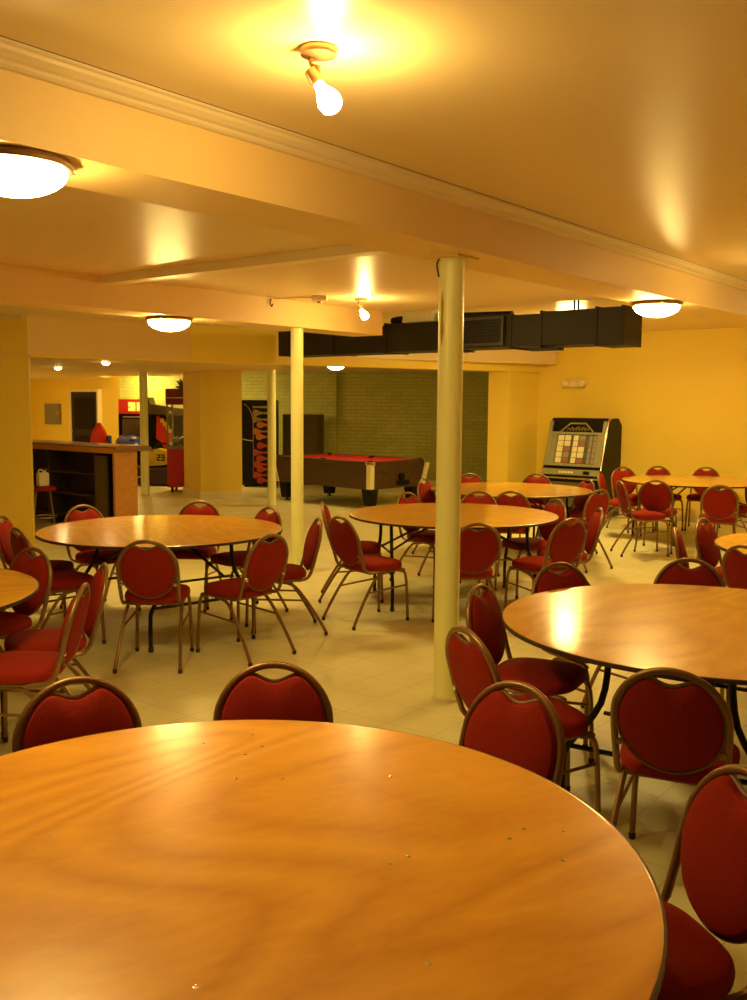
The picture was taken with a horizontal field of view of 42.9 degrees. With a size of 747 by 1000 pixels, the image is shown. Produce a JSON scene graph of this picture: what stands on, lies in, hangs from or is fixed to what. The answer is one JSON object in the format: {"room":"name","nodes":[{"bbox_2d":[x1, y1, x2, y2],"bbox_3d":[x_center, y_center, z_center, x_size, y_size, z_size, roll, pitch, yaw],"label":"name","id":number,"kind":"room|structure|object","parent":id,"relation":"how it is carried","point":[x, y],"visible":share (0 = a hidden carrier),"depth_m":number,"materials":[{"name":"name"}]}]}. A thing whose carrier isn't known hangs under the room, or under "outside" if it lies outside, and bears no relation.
{"room":"games hall","nodes":[
{"label":"games hall","id":0,"kind":"room"},
{"bbox_2d":[0,314,34,546],"bbox_3d":[-6.079,-0.927,11.344,4.230,2.900,0.750,0,6,0],"label":"wall","id":1,"kind":"structure","parent":0,"point":[16,446],"depth_m":10.98,"materials":[{"name":"yellow paint"}]},
{"bbox_2d":[0,314,22,317],"bbox_3d":[-5.995,-2.107,10.822,3.980,0.044,0.043,0,6,0],"label":"trim","id":2,"kind":"structure","parent":1,"relation":"attached to","point":[1,315],"depth_m":10.80,"materials":[{"name":"beige paint"}]},
{"bbox_2d":[31,376,119,443],"bbox_3d":[-8.896,-2.342,24.423,8.004,3.000,0.201,5,7,38],"label":"wall","id":3,"kind":"structure","parent":0,"point":[43,391],"depth_m":23.24,"materials":[{"name":"yellow paint"}]},
{"bbox_2d":[44,404,61,423],"bbox_3d":[-7.930,-2.128,23.481,0.620,0.500,0.100,5,7,38],"label":"electrical panel","id":4,"kind":"object","parent":3,"relation":"attached to","point":[52,411],"visible":1,"depth_m":23.42,"materials":[{"name":"grey metal"}]},
{"bbox_2d":[68,389,101,441],"bbox_3d":[-6.865,-1.637,22.644,1.170,1.990,0.150,5,7,38],"label":"door","id":5,"kind":"structure","parent":3,"relation":"in","point":[85,405],"depth_m":22.59,"materials":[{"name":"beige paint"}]},
{"bbox_2d":[27,315,279,378],"bbox_3d":[-7.813,-3.009,19.491,8.273,0.850,18.978,-2,6,-24],"label":"ceiling","id":6,"kind":"structure","parent":0,"point":[47,335],"depth_m":11.72,"materials":[{"name":"paint"}]},
{"bbox_2d":[183,371,241,491],"bbox_3d":[-2.936,-1.262,17.259,1.230,2.400,1.010,0,6,0],"label":"pillar","id":7,"kind":"structure","parent":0,"point":[212,400],"depth_m":16.81,"materials":[{"name":"yellow paint"}]},
{"bbox_2d":[183,486,243,498],"bbox_3d":[-2.948,-0.133,17.376,1.304,0.130,1.071,0,6,0],"label":"baseboard","id":8,"kind":"structure","parent":7,"relation":"attached to","point":[188,491],"depth_m":16.87,"materials":[{"name":"beige paint"}]},
{"bbox_2d":[0,185,603,324],"bbox_3d":[-5.053,-2.043,8.085,12.200,0.400,10.000,5,7,38],"label":"ceiling","id":9,"kind":"structure","parent":0,"point":[68,229],"depth_m":6.48,"materials":[{"name":"beige paint"}]},
{"bbox_2d":[0,263,382,336],"bbox_3d":[-3.105,-1.695,6.547,0.400,0.550,9.780,5,7,38],"label":"ceiling beam","id":10,"kind":"structure","parent":9,"relation":"attached to","point":[23,286],"depth_m":8.03,"materials":[{"name":"paint"}]},
{"bbox_2d":[145,316,192,331],"bbox_3d":[-1.774,-1.524,8.244,0.400,0.120,0.405,0,6,0],"label":"dome lamp","id":11,"kind":"object","parent":10,"relation":"attached to","point":[163,323],"visible":1,"depth_m":8.12,"materials":[{"name":"white glass"}]},
{"bbox_2d":[101,245,389,284],"bbox_3d":[-0.856,-1.621,6.513,3.170,0.061,0.120,5,7,38],"label":"trim","id":12,"kind":"structure","parent":9,"relation":"attached to","point":[343,251],"depth_m":6.48,"materials":[{"name":"paint"}]},
{"bbox_2d":[312,296,327,302],"bbox_3d":[-0.497,-1.849,8.777,0.140,0.064,0.140,0,6,0],"label":"smoke detector","id":13,"kind":"object","parent":9,"relation":"attached to","point":[319,299],"visible":1,"depth_m":8.71,"materials":[{"name":"beige paint"}]},
{"bbox_2d":[355,298,368,319],"bbox_3d":[-0.110,-1.791,8.914,0.135,0.202,0.120,0,6,0],"label":"spotlight","id":14,"kind":"object","parent":9,"relation":"attached to","point":[364,315],"visible":1,"depth_m":8.88,"materials":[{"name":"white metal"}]},
{"bbox_2d":[119,372,488,481],"bbox_3d":[-1.508,-1.903,20.660,8.984,3.000,0.201,2,6,17],"label":"brick wall","id":15,"kind":"structure","parent":0,"point":[380,414],"depth_m":20.04,"materials":[{"name":"brick"}]},
{"bbox_2d":[328,373,337,453],"bbox_3d":[-0.850,-1.868,20.359,0.180,3.000,0.200,2,6,17],"label":"brick pier","id":16,"kind":"object","parent":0,"point":[332,377],"visible":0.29,"depth_m":20.27,"materials":[{"name":"brick"}]},
{"bbox_2d":[0,0,746,331],"bbox_3d":[1.447,-1.907,6.621,12.600,0.280,15.800,5,7,38],"label":"ceiling","id":17,"kind":"structure","parent":0,"point":[626,120],"depth_m":3.29,"materials":[{"name":"beige paint"}]},
{"bbox_2d":[299,41,341,114],"bbox_3d":[-0.164,-1.299,2.953,0.135,0.202,0.120,0,6,0],"label":"spotlight","id":18,"kind":"object","parent":17,"relation":"attached to","point":[329,101],"visible":1,"depth_m":2.92,"materials":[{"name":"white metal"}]},
{"bbox_2d":[305,66,323,87],"bbox_3d":[-0.184,-1.313,2.950,0.058,0.063,0.047,0,6,0],"label":"socket","id":19,"kind":"object","parent":18,"relation":"attached to","point":[313,74],"depth_m":2.93,"materials":[{"name":"brown metal"}]},
{"bbox_2d":[391,310,513,323],"bbox_3d":[0.881,-2.119,10.879,1.637,0.160,0.414,5,7,38],"label":"duct","id":20,"kind":"object","parent":17,"relation":"attached to","point":[425,315],"visible":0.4,"depth_m":10.84,"materials":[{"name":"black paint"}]},
{"bbox_2d":[278,300,641,357],"bbox_3d":[0.745,-1.946,10.973,4.726,0.538,0.497,5,7,38],"label":"air duct","id":21,"kind":"object","parent":17,"relation":"hanging from","point":[617,326],"visible":0.78,"depth_m":10.17,"materials":[{"name":"black metal"}]},
{"bbox_2d":[0,483,746,993],"bbox_3d":[-3.181,0.058,16.722,34.034,0.120,23.285,6,8,42],"label":"floor","id":22,"kind":"structure","parent":0,"point":[378,674],"depth_m":6.72,"materials":[{"name":"beige tile"}]},
{"bbox_2d":[0,568,38,739],"bbox_3d":[-2.636,0.849,4.764,1.830,0.760,1.830,-5,8,-40],"label":"round table","id":23,"kind":"object","parent":22,"relation":"on","point":[16,588],"visible":0.77,"depth_m":4.89,"materials":[{"name":"brown wood"}]},
{"bbox_2d":[0,547,62,690],"bbox_3d":[-2.163,0.729,5.478,0.445,0.860,0.568,4,7,33],"label":"banquet chair","id":24,"kind":"object","parent":22,"relation":"on","point":[39,567],"visible":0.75,"depth_m":5.54,"materials":[{"name":"red fabric"}]},
{"bbox_2d":[0,515,75,618],"bbox_3d":[-2.574,0.543,7.255,0.568,0.860,0.445,0,6,-1],"label":"banquet chair","id":25,"kind":"object","parent":22,"relation":"on","point":[6,556],"visible":0.37,"depth_m":7.13,"materials":[{"name":"red fabric"}]},
{"bbox_2d":[0,582,89,716],"bbox_3d":[-1.646,0.826,4.573,0.568,0.860,0.445,0,6,-5],"label":"banquet chair","id":26,"kind":"object","parent":22,"relation":"on","point":[18,669],"visible":0.91,"depth_m":4.44,"materials":[{"name":"red fabric"}]},
{"bbox_2d":[34,485,57,524],"bbox_3d":[-4.351,0.119,12.531,0.366,0.604,0.366,-2,6,-20],"label":"bar stool","id":27,"kind":"object","parent":22,"relation":"on","point":[49,488],"visible":0.67,"depth_m":12.42,"materials":[{"name":"red fabric"}]},
{"bbox_2d":[36,468,48,486],"bbox_3d":[-4.348,-0.301,12.488,0.139,0.238,0.115,-5,8,-40],"label":"plastic jug","id":28,"kind":"object","parent":27,"relation":"on","point":[42,478],"visible":1,"depth_m":12.45,"materials":[{"name":"white plastic"}]},
{"bbox_2d":[3,563,108,742],"bbox_3d":[-1.688,0.775,5.062,0.568,0.860,0.445,-2,6,-22],"label":"banquet chair","id":29,"kind":"object","parent":22,"relation":"on","point":[45,639],"visible":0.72,"depth_m":4.96,"materials":[{"name":"red fabric"}]},
{"bbox_2d":[9,527,105,643],"bbox_3d":[-2.254,0.600,6.722,0.568,0.860,0.445,-5,8,-41],"label":"banquet chair","id":30,"kind":"object","parent":22,"relation":"on","point":[68,582],"visible":0.4,"depth_m":6.59,"materials":[{"name":"red fabric"}]},
{"bbox_2d":[12,676,141,752],"bbox_3d":[-0.818,1.010,2.833,0.445,0.860,0.568,-3,7,-31],"label":"banquet chair","id":31,"kind":"object","parent":22,"relation":"on","point":[50,716],"visible":0.3,"depth_m":2.97,"materials":[{"name":"red fabric"}]},
{"bbox_2d":[32,439,153,522],"bbox_3d":[-4.963,-0.306,13.963,4.660,1.144,0.627,5,7,38],"label":"bar counter","id":32,"kind":"object","parent":22,"relation":"on","point":[102,476],"depth_m":13.00,"materials":[{"name":"orange wood"}]},
{"bbox_2d":[51,511,67,515],"bbox_3d":[-4.063,0.214,13.221,1.060,0.026,0.270,5,7,38],"label":"shelf","id":33,"kind":"object","parent":32,"relation":"attached to","point":[60,513],"depth_m":13.43,"materials":[{"name":"brown wood"}]},
{"bbox_2d":[50,469,93,475],"bbox_3d":[-4.059,-0.384,13.159,1.060,0.026,0.270,5,7,38],"label":"shelf","id":34,"kind":"object","parent":32,"relation":"attached to","point":[81,472],"depth_m":13.29,"materials":[{"name":"brown wood"}]},
{"bbox_2d":[51,489,93,496],"bbox_3d":[-4.061,-0.095,13.189,1.060,0.026,0.270,5,7,38],"label":"shelf","id":35,"kind":"object","parent":32,"relation":"attached to","point":[78,492],"depth_m":13.28,"materials":[{"name":"brown wood"}]},
{"bbox_2d":[32,439,153,451],"bbox_3d":[-4.956,-0.829,13.915,4.660,0.093,0.615,5,7,38],"label":"countertop","id":36,"kind":"structure","parent":32,"relation":"on","point":[117,447],"depth_m":12.71,"materials":[{"name":"brown wood"}]},
{"bbox_2d":[59,504,140,610],"bbox_3d":[-2.263,0.483,7.859,0.568,0.860,0.445,6,8,42],"label":"banquet chair","id":37,"kind":"object","parent":22,"relation":"on","point":[85,556],"visible":0.5,"depth_m":7.86,"materials":[{"name":"red fabric"}]},
{"bbox_2d":[90,423,111,442],"bbox_3d":[-5.512,-0.928,19.315,0.420,1.280,0.560,-2,6,-25],"label":"seat","id":38,"kind":"object","parent":22,"relation":"on","point":[99,435],"visible":0.3,"depth_m":19.42,"materials":[{"name":"red plastic"}]},
{"bbox_2d":[115,399,148,467],"bbox_3d":[-5.099,-1.250,20.122,0.640,1.760,1.520,0,6,-6],"label":"machine","id":39,"kind":"object","parent":22,"relation":"on","point":[128,409],"visible":0.48,"depth_m":20.21,"materials":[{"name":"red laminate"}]},
{"bbox_2d":[139,372,149,495],"bbox_3d":[-4.192,-1.212,17.370,0.171,2.260,0.171,0,6,0],"label":"steel post","id":40,"kind":"object","parent":22,"relation":"on","point":[143,380],"visible":0.86,"depth_m":17.31,"materials":[{"name":"yellow paint"}]},
{"bbox_2d":[113,540,193,673],"bbox_3d":[-1.444,0.650,6.290,0.445,0.860,0.568,0,6,-1],"label":"banquet chair","id":41,"kind":"object","parent":22,"relation":"on","point":[149,576],"visible":1,"depth_m":6.07,"materials":[{"name":"red fabric"}]},
{"bbox_2d":[35,515,282,652],"bbox_3d":[-1.614,0.597,7.280,1.830,0.760,1.830,-5,8,-40],"label":"round table","id":42,"kind":"object","parent":22,"relation":"on","point":[173,531],"visible":0.73,"depth_m":7.05,"materials":[{"name":"brown wood"}]},
{"bbox_2d":[137,397,183,484],"bbox_3d":[-4.319,-1.233,19.665,1.047,1.770,0.920,1,6,4],"label":"machine","id":43,"kind":"object","parent":22,"relation":"on","point":[156,413],"visible":0.54,"depth_m":19.62,"materials":[{"name":"red metal"}]},
{"bbox_2d":[156,416,171,448],"bbox_3d":[-4.310,-1.344,19.723,0.400,0.800,0.060,1,6,4],"label":"art","id":44,"kind":"object","parent":43,"relation":"attached to","point":[161,432],"depth_m":19.70,"materials":[{"name":"plastic"}]},
{"bbox_2d":[165,379,183,491],"bbox_3d":[-3.621,-1.260,18.209,0.600,2.189,0.660,0,6,-2],"label":"machine","id":45,"kind":"object","parent":22,"relation":"on","point":[175,451],"visible":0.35,"depth_m":17.97,"materials":[{"name":"red metal"}]},
{"bbox_2d":[162,500,221,609],"bbox_3d":[-1.550,0.457,8.161,0.445,0.860,0.568,1,6,4],"label":"banquet chair","id":46,"kind":"object","parent":22,"relation":"on","point":[189,509],"visible":0.3,"depth_m":8.16,"materials":[{"name":"red fabric"}]},
{"bbox_2d":[196,533,295,666],"bbox_3d":[-0.883,0.631,6.514,0.568,0.860,0.445,5,8,39],"label":"banquet chair","id":47,"kind":"object","parent":22,"relation":"on","point":[264,563],"visible":1,"depth_m":6.37,"materials":[{"name":"red fabric"}]},
{"bbox_2d":[203,506,288,620],"bbox_3d":[-1.054,0.498,7.800,0.568,0.860,0.445,-5,8,-43],"label":"banquet chair","id":48,"kind":"object","parent":22,"relation":"on","point":[223,558],"visible":0.44,"depth_m":7.78,"materials":[{"name":"red fabric"}]},
{"bbox_2d":[242,400,278,486],"bbox_3d":[-2.327,-1.174,19.573,0.720,1.760,0.722,0,6,-3],"label":"vending machine","id":49,"kind":"object","parent":22,"relation":"on","point":[254,412],"visible":0.87,"depth_m":19.27,"materials":[{"name":"black metal"}]},
{"bbox_2d":[267,370,276,505],"bbox_3d":[-1.683,-1.026,15.729,0.160,2.260,0.160,0,6,0],"label":"steel post","id":50,"kind":"object","parent":22,"relation":"on","point":[271,374],"visible":0.88,"depth_m":15.67,"materials":[{"name":"yellow paint"}]},
{"bbox_2d":[213,661,332,722],"bbox_3d":[-0.337,0.998,2.988,0.445,0.860,0.568,0,6,0],"label":"banquet chair","id":51,"kind":"object","parent":22,"relation":"on","point":[249,695],"visible":0.26,"depth_m":3.16,"materials":[{"name":"red fabric"}]},
{"bbox_2d":[245,517,327,638],"bbox_3d":[-0.665,0.565,7.176,0.568,0.860,0.445,-1,6,-15],"label":"banquet chair","id":52,"kind":"object","parent":22,"relation":"on","point":[294,572],"visible":0.84,"depth_m":7.06,"materials":[{"name":"red fabric"}]},
{"bbox_2d":[291,328,302,566],"bbox_3d":[-0.762,-0.472,9.482,0.141,2.450,0.141,0,6,0],"label":"steel post","id":53,"kind":"object","parent":22,"relation":"on","point":[296,333],"visible":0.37,"depth_m":9.43,"materials":[{"name":"beige metal"}]},
{"bbox_2d":[283,414,323,484],"bbox_3d":[-1.488,-1.080,20.130,0.760,1.470,0.520,2,6,13],"label":"storage cabinet","id":54,"kind":"object","parent":22,"relation":"on","point":[313,424],"visible":0.34,"depth_m":19.85,"materials":[{"name":"black laminate"}]},
{"bbox_2d":[0,720,666,999],"bbox_3d":[-0.338,1.144,2.048,1.830,0.761,1.830,-3,7,-30],"label":"round table","id":55,"kind":"object","parent":22,"relation":"on","point":[221,859],"visible":1,"depth_m":1.96,"materials":[{"name":"brown wood"}]},
{"bbox_2d":[318,501,383,602],"bbox_3d":[-0.193,0.442,8.399,0.568,0.860,0.445,0,6,0],"label":"banquet chair","id":56,"kind":"object","parent":22,"relation":"on","point":[368,547],"visible":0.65,"depth_m":8.23,"materials":[{"name":"red fabric"}]},
{"bbox_2d":[276,452,429,506],"bbox_3d":[-0.438,-0.364,16.555,2.444,0.792,1.474,6,8,43],"label":"pool table","id":57,"kind":"object","parent":22,"relation":"on","point":[367,473],"visible":0.9,"depth_m":15.92,"materials":[{"name":"brown wood"}]},
{"bbox_2d":[322,515,408,630],"bbox_3d":[-0.056,0.533,7.530,0.568,0.860,0.445,-4,7,-37],"label":"banquet chair","id":58,"kind":"object","parent":22,"relation":"on","point":[345,542],"visible":1,"depth_m":7.40,"materials":[{"name":"red fabric"}]},
{"bbox_2d":[412,478,435,553],"bbox_3d":[0.794,0.192,10.897,0.568,0.860,0.445,4,7,31],"label":"banquet chair","id":59,"kind":"object","parent":22,"relation":"on","point":[425,495],"visible":0.34,"depth_m":10.90,"materials":[{"name":"red fabric"}]},
{"bbox_2d":[389,492,460,586],"bbox_3d":[0.509,0.368,9.173,0.568,0.860,0.445,6,8,44],"label":"banquet chair","id":60,"kind":"object","parent":22,"relation":"on","point":[427,536],"visible":0.51,"depth_m":9.10,"materials":[{"name":"red fabric"}]},
{"bbox_2d":[425,253,478,702],"bbox_3d":[0.431,-0.095,5.449,0.220,2.540,0.220,5,7,38],"label":"steel post","id":61,"kind":"object","parent":22,"relation":"on","point":[451,273],"visible":0.91,"depth_m":5.38,"materials":[{"name":"beige metal"}]},
{"bbox_2d":[349,503,558,611],"bbox_3d":[0.697,0.499,8.395,1.830,0.760,1.830,-1,6,-10],"label":"round table","id":62,"kind":"object","parent":22,"relation":"on","point":[416,516],"visible":0.76,"depth_m":8.22,"materials":[{"name":"brown wood"}]},
{"bbox_2d":[431,523,501,622],"bbox_3d":[0.714,0.566,7.256,0.445,0.860,0.568,-1,6,-11],"label":"banquet chair","id":63,"kind":"object","parent":22,"relation":"on","point":[480,549],"visible":0.62,"depth_m":7.03,"materials":[{"name":"red fabric"}]},
{"bbox_2d":[461,491,499,585],"bbox_3d":[0.979,0.358,9.293,0.445,0.860,0.568,2,6,17],"label":"banquet chair","id":64,"kind":"object","parent":22,"relation":"on","point":[470,497],"visible":0.27,"depth_m":9.46,"materials":[{"name":"red fabric"}]},
{"bbox_2d":[461,473,500,534],"bbox_3d":[1.277,0.110,11.730,0.445,0.860,0.568,-2,6,-18],"label":"banquet chair","id":65,"kind":"object","parent":22,"relation":"on","point":[474,479],"visible":0.18,"depth_m":11.90,"materials":[{"name":"red fabric"}]},
{"bbox_2d":[430,482,592,537],"bbox_3d":[1.558,0.253,10.842,1.830,0.760,1.830,-2,6,-25],"label":"round table","id":66,"kind":"object","parent":22,"relation":"on","point":[535,491],"visible":0.48,"depth_m":10.77,"materials":[{"name":"brown wood"}]},
{"bbox_2d":[492,491,530,565],"bbox_3d":[1.412,0.308,9.812,0.445,0.860,0.568,1,6,8],"label":"banquet chair","id":67,"kind":"object","parent":22,"relation":"on","point":[519,500],"visible":0.26,"depth_m":9.53,"materials":[{"name":"red fabric"}]},
{"bbox_2d":[459,680,565,785],"bbox_3d":[0.272,1.015,2.856,0.568,0.860,0.445,-5,8,-43],"label":"banquet chair","id":68,"kind":"object","parent":22,"relation":"on","point":[529,735],"visible":0.38,"depth_m":2.93,"materials":[{"name":"red fabric"}]},
{"bbox_2d":[445,626,600,813],"bbox_3d":[0.587,0.914,3.866,0.568,0.860,0.445,-2,6,-25],"label":"banquet chair","id":69,"kind":"object","parent":22,"relation":"on","point":[472,669],"visible":0.59,"depth_m":3.77,"materials":[{"name":"red fabric"}]},
{"bbox_2d":[466,583,593,791],"bbox_3d":[0.729,0.848,4.519,0.568,0.860,0.445,4,7,29],"label":"banquet chair","id":70,"kind":"object","parent":22,"relation":"on","point":[553,678],"visible":0.69,"depth_m":4.48,"materials":[{"name":"red fabric"}]},
{"bbox_2d":[494,498,566,598],"bbox_3d":[1.454,0.422,8.703,0.568,0.860,0.445,-2,6,-23],"label":"banquet chair","id":71,"kind":"object","parent":22,"relation":"on","point":[536,543],"visible":0.55,"depth_m":8.64,"materials":[{"name":"red fabric"}]},
{"bbox_2d":[510,473,550,538],"bbox_3d":[1.955,0.114,11.739,0.445,0.860,0.568,3,6,23],"label":"banquet chair","id":72,"kind":"object","parent":22,"relation":"on","point":[529,479],"visible":0.26,"depth_m":11.87,"materials":[{"name":"red fabric"}]},
{"bbox_2d":[504,518,586,607],"bbox_3d":[1.378,0.539,7.560,0.445,0.860,0.568,-3,7,-33],"label":"banquet chair","id":73,"kind":"object","parent":22,"relation":"on","point":[565,542],"visible":0.8,"depth_m":7.38,"materials":[{"name":"red fabric"}]},
{"bbox_2d":[532,507,602,585],"bbox_3d":[1.657,0.488,8.079,0.568,0.860,0.445,1,6,3],"label":"banquet chair","id":74,"kind":"object","parent":22,"relation":"on","point":[594,528],"visible":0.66,"depth_m":7.93,"materials":[{"name":"red fabric"}]},
{"bbox_2d":[538,479,597,553],"bbox_3d":[2.267,0.184,11.078,0.568,0.860,0.445,-2,6,-19],"label":"banquet chair","id":75,"kind":"object","parent":22,"relation":"on","point":[579,502],"visible":0.36,"depth_m":11.05,"materials":[{"name":"red fabric"}]},
{"bbox_2d":[531,562,627,745],"bbox_3d":[1.128,0.794,5.063,0.445,0.860,0.568,-2,6,-25],"label":"banquet chair","id":76,"kind":"object","parent":22,"relation":"on","point":[546,579],"visible":0.31,"depth_m":5.19,"materials":[{"name":"red fabric"}]},
{"bbox_2d":[542,418,621,515],"bbox_3d":[3.204,-0.509,14.652,0.956,1.520,0.797,5,7,38],"label":"jukebox","id":77,"kind":"object","parent":22,"relation":"on","point":[577,449],"visible":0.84,"depth_m":14.45,"materials":[{"name":"black laminate"}]},
{"bbox_2d":[566,489,612,572],"bbox_3d":[2.183,0.288,10.060,0.445,0.860,0.568,-4,8,-39],"label":"banquet chair","id":78,"kind":"object","parent":22,"relation":"on","point":[595,500],"visible":0.52,"depth_m":9.84,"materials":[{"name":"red fabric"}]},
{"bbox_2d":[597,471,641,539],"bbox_3d":[3.193,0.055,12.395,0.568,0.860,0.445,3,6,24],"label":"banquet chair","id":79,"kind":"object","parent":22,"relation":"on","point":[602,484],"visible":0.56,"depth_m":12.29,"materials":[{"name":"red fabric"}]},
{"bbox_2d":[501,584,746,788],"bbox_3d":[1.494,0.926,4.296,1.830,0.760,1.830,4,7,33],"label":"round table","id":80,"kind":"object","parent":22,"relation":"on","point":[701,631],"visible":0.73,"depth_m":4.12,"materials":[{"name":"brown wood"}]},
{"bbox_2d":[606,467,653,532],"bbox_3d":[3.550,-0.013,13.083,0.445,0.860,0.568,-1,6,-15],"label":"banquet chair","id":81,"kind":"object","parent":22,"relation":"on","point":[617,474],"visible":0.49,"depth_m":13.22,"materials":[{"name":"red fabric"}]},
{"bbox_2d":[610,480,668,556],"bbox_3d":[3.089,0.199,10.984,0.568,0.860,0.445,0,6,-2],"label":"banquet chair","id":82,"kind":"object","parent":22,"relation":"on","point":[647,516],"visible":1,"depth_m":10.83,"materials":[{"name":"red fabric"}]},
{"bbox_2d":[633,480,676,554],"bbox_3d":[3.382,0.168,11.308,0.445,0.860,0.568,3,6,25],"label":"banquet chair","id":83,"kind":"object","parent":22,"relation":"on","point":[659,497],"visible":0.77,"depth_m":11.09,"materials":[{"name":"red fabric"}]},
{"bbox_2d":[642,466,682,530],"bbox_3d":[4.058,-0.033,13.313,0.445,0.860,0.568,0,6,-3],"label":"banquet chair","id":84,"kind":"object","parent":22,"relation":"on","point":[651,471],"visible":0.41,"depth_m":13.48,"materials":[{"name":"red fabric"}]},
{"bbox_2d":[610,667,739,839],"bbox_3d":[1.096,0.961,3.439,0.445,0.860,0.568,3,6,25],"label":"banquet chair","id":85,"kind":"object","parent":22,"relation":"on","point":[683,732],"visible":0.86,"depth_m":3.22,"materials":[{"name":"red fabric"}]},
{"bbox_2d":[621,475,746,545],"bbox_3d":[4.119,0.130,12.214,1.830,0.760,1.830,-2,6,-20],"label":"round table","id":86,"kind":"object","parent":22,"relation":"on","point":[682,481],"visible":0.58,"depth_m":12.14,"materials":[{"name":"brown wood"}]},
{"bbox_2d":[653,558,729,708],"bbox_3d":[1.735,0.783,5.215,0.445,0.860,0.568,2,6,15],"label":"banquet chair","id":87,"kind":"object","parent":22,"relation":"on","point":[705,574],"visible":0.27,"depth_m":5.38,"materials":[{"name":"red fabric"}]},
{"bbox_2d":[673,527,723,580],"bbox_3d":[2.388,0.633,6.722,0.568,0.860,0.445,3,6,20],"label":"banquet chair","id":88,"kind":"object","parent":22,"relation":"on","point":[679,545],"visible":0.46,"depth_m":6.64,"materials":[{"name":"red fabric"}]},
{"bbox_2d":[657,764,746,999],"bbox_3d":[0.661,1.080,2.253,0.568,0.860,0.445,-1,6,-16],"label":"banquet chair","id":89,"kind":"object","parent":22,"relation":"on","point":[710,847],"visible":0.67,"depth_m":2.25,"materials":[{"name":"red fabric"}]},
{"bbox_2d":[684,467,720,530],"bbox_3d":[4.577,-0.017,13.190,0.445,0.860,0.568,3,6,25],"label":"banquet chair","id":90,"kind":"object","parent":22,"relation":"on","point":[696,497],"visible":0.53,"depth_m":13.32,"materials":[{"name":"red fabric"}]},
{"bbox_2d":[694,517,722,577],"bbox_3d":[2.746,0.581,7.252,0.568,0.860,0.445,5,8,41],"label":"banquet chair","id":91,"kind":"object","parent":22,"relation":"on","point":[705,535],"visible":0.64,"depth_m":7.29,"materials":[{"name":"red fabric"}]},
{"bbox_2d":[696,485,738,558],"bbox_3d":[3.876,0.235,10.689,0.445,0.860,0.568,2,6,18],"label":"banquet chair","id":92,"kind":"object","parent":22,"relation":"on","point":[719,506],"visible":0.8,"depth_m":10.46,"materials":[{"name":"red fabric"}]},
{"bbox_2d":[714,532,746,553],"bbox_3d":[3.295,0.709,6.524,1.830,0.760,1.830,1,6,10],"label":"round table","id":93,"kind":"object","parent":22,"relation":"on","point":[724,543],"visible":0.84,"depth_m":6.78,"materials":[{"name":"brown wood"}]},
{"bbox_2d":[716,505,746,536],"bbox_3d":[4.552,0.146,11.600,0.445,0.860,0.568,-4,7,-35],"label":"banquet chair","id":94,"kind":"object","parent":22,"relation":"on","point":[742,508],"visible":0.38,"depth_m":11.46,"materials":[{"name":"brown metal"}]},
{"bbox_2d":[722,544,746,588],"bbox_3d":[2.550,0.696,6.123,0.568,0.860,0.445,-3,7,-28],"label":"banquet chair","id":95,"kind":"object","parent":22,"relation":"on","point":[734,562],"visible":0.57,"depth_m":6.04,"materials":[{"name":"red fabric"}]},
{"bbox_2d":[241,349,556,372],"bbox_3d":[-0.231,-2.799,17.481,7.300,0.750,9.450,0,6,0],"label":"ceiling","id":96,"kind":"structure","parent":0,"point":[512,356],"depth_m":14.86,"materials":[{"name":"beige paint"}]},
{"bbox_2d":[487,364,537,498],"bbox_3d":[2.322,-1.137,15.426,0.929,2.600,0.784,1,6,7],"label":"pillar","id":97,"kind":"structure","parent":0,"point":[512,396],"depth_m":15.21,"materials":[{"name":"yellow paint"}]},
{"bbox_2d":[29,324,545,372],"bbox_3d":[-0.671,-2.285,13.282,8.074,0.820,0.300,-3,7,-33],"label":"beam","id":98,"kind":"structure","parent":97,"relation":"attached to","point":[215,343],"depth_m":12.55,"materials":[{"name":"yellow paint"}]},
{"bbox_2d":[536,327,746,518],"bbox_3d":[6.896,-0.988,12.330,10.620,3.000,0.201,5,7,38],"label":"wall","id":99,"kind":"structure","parent":0,"point":[678,399],"depth_m":14.17,"materials":[{"name":"yellow paint"}]},
{"bbox_2d":[0,68,746,326],"bbox_3d":[1.500,-1.713,6.597,0.400,0.460,15.600,5,7,38],"label":"beam","id":100,"kind":"structure","parent":99,"relation":"attached to","point":[115,149],"depth_m":4.09,"materials":[{"name":"paint"}]},
{"bbox_2d":[0,146,75,197],"bbox_3d":[-1.224,-1.094,3.222,0.400,0.120,0.405,0,6,0],"label":"dome lamp","id":101,"kind":"object","parent":100,"relation":"attached to","point":[24,172],"visible":1,"depth_m":3.13,"materials":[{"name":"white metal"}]},
{"bbox_2d":[0,35,746,291],"bbox_3d":[1.658,-1.710,6.407,0.082,0.064,15.500,5,7,38],"label":"trim","id":102,"kind":"structure","parent":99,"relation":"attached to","point":[16,57],"depth_m":3.88,"materials":[{"name":"beige paint"}]},
{"bbox_2d":[561,380,585,387],"bbox_3d":[3.171,-1.839,15.023,0.433,0.124,0.115,5,7,38],"label":"emergency light","id":103,"kind":"object","parent":99,"relation":"attached to","point":[565,383],"visible":1,"depth_m":15.02,"materials":[{"name":"beige paint"}]},
{"bbox_2d":[614,509,746,526],"bbox_3d":[6.817,0.457,12.392,10.580,0.110,0.017,5,7,38],"label":"baseboard","id":104,"kind":"structure","parent":99,"relation":"attached to","point":[693,518],"depth_m":14.06,"materials":[{"name":"beige paint"}]},
{"bbox_2d":[631,300,682,317],"bbox_3d":[2.258,-1.517,7.574,0.400,0.120,0.405,0,6,0],"label":"dome lamp","id":105,"kind":"object","parent":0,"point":[650,308],"visible":1,"depth_m":7.45,"materials":[{"name":"white glass"}]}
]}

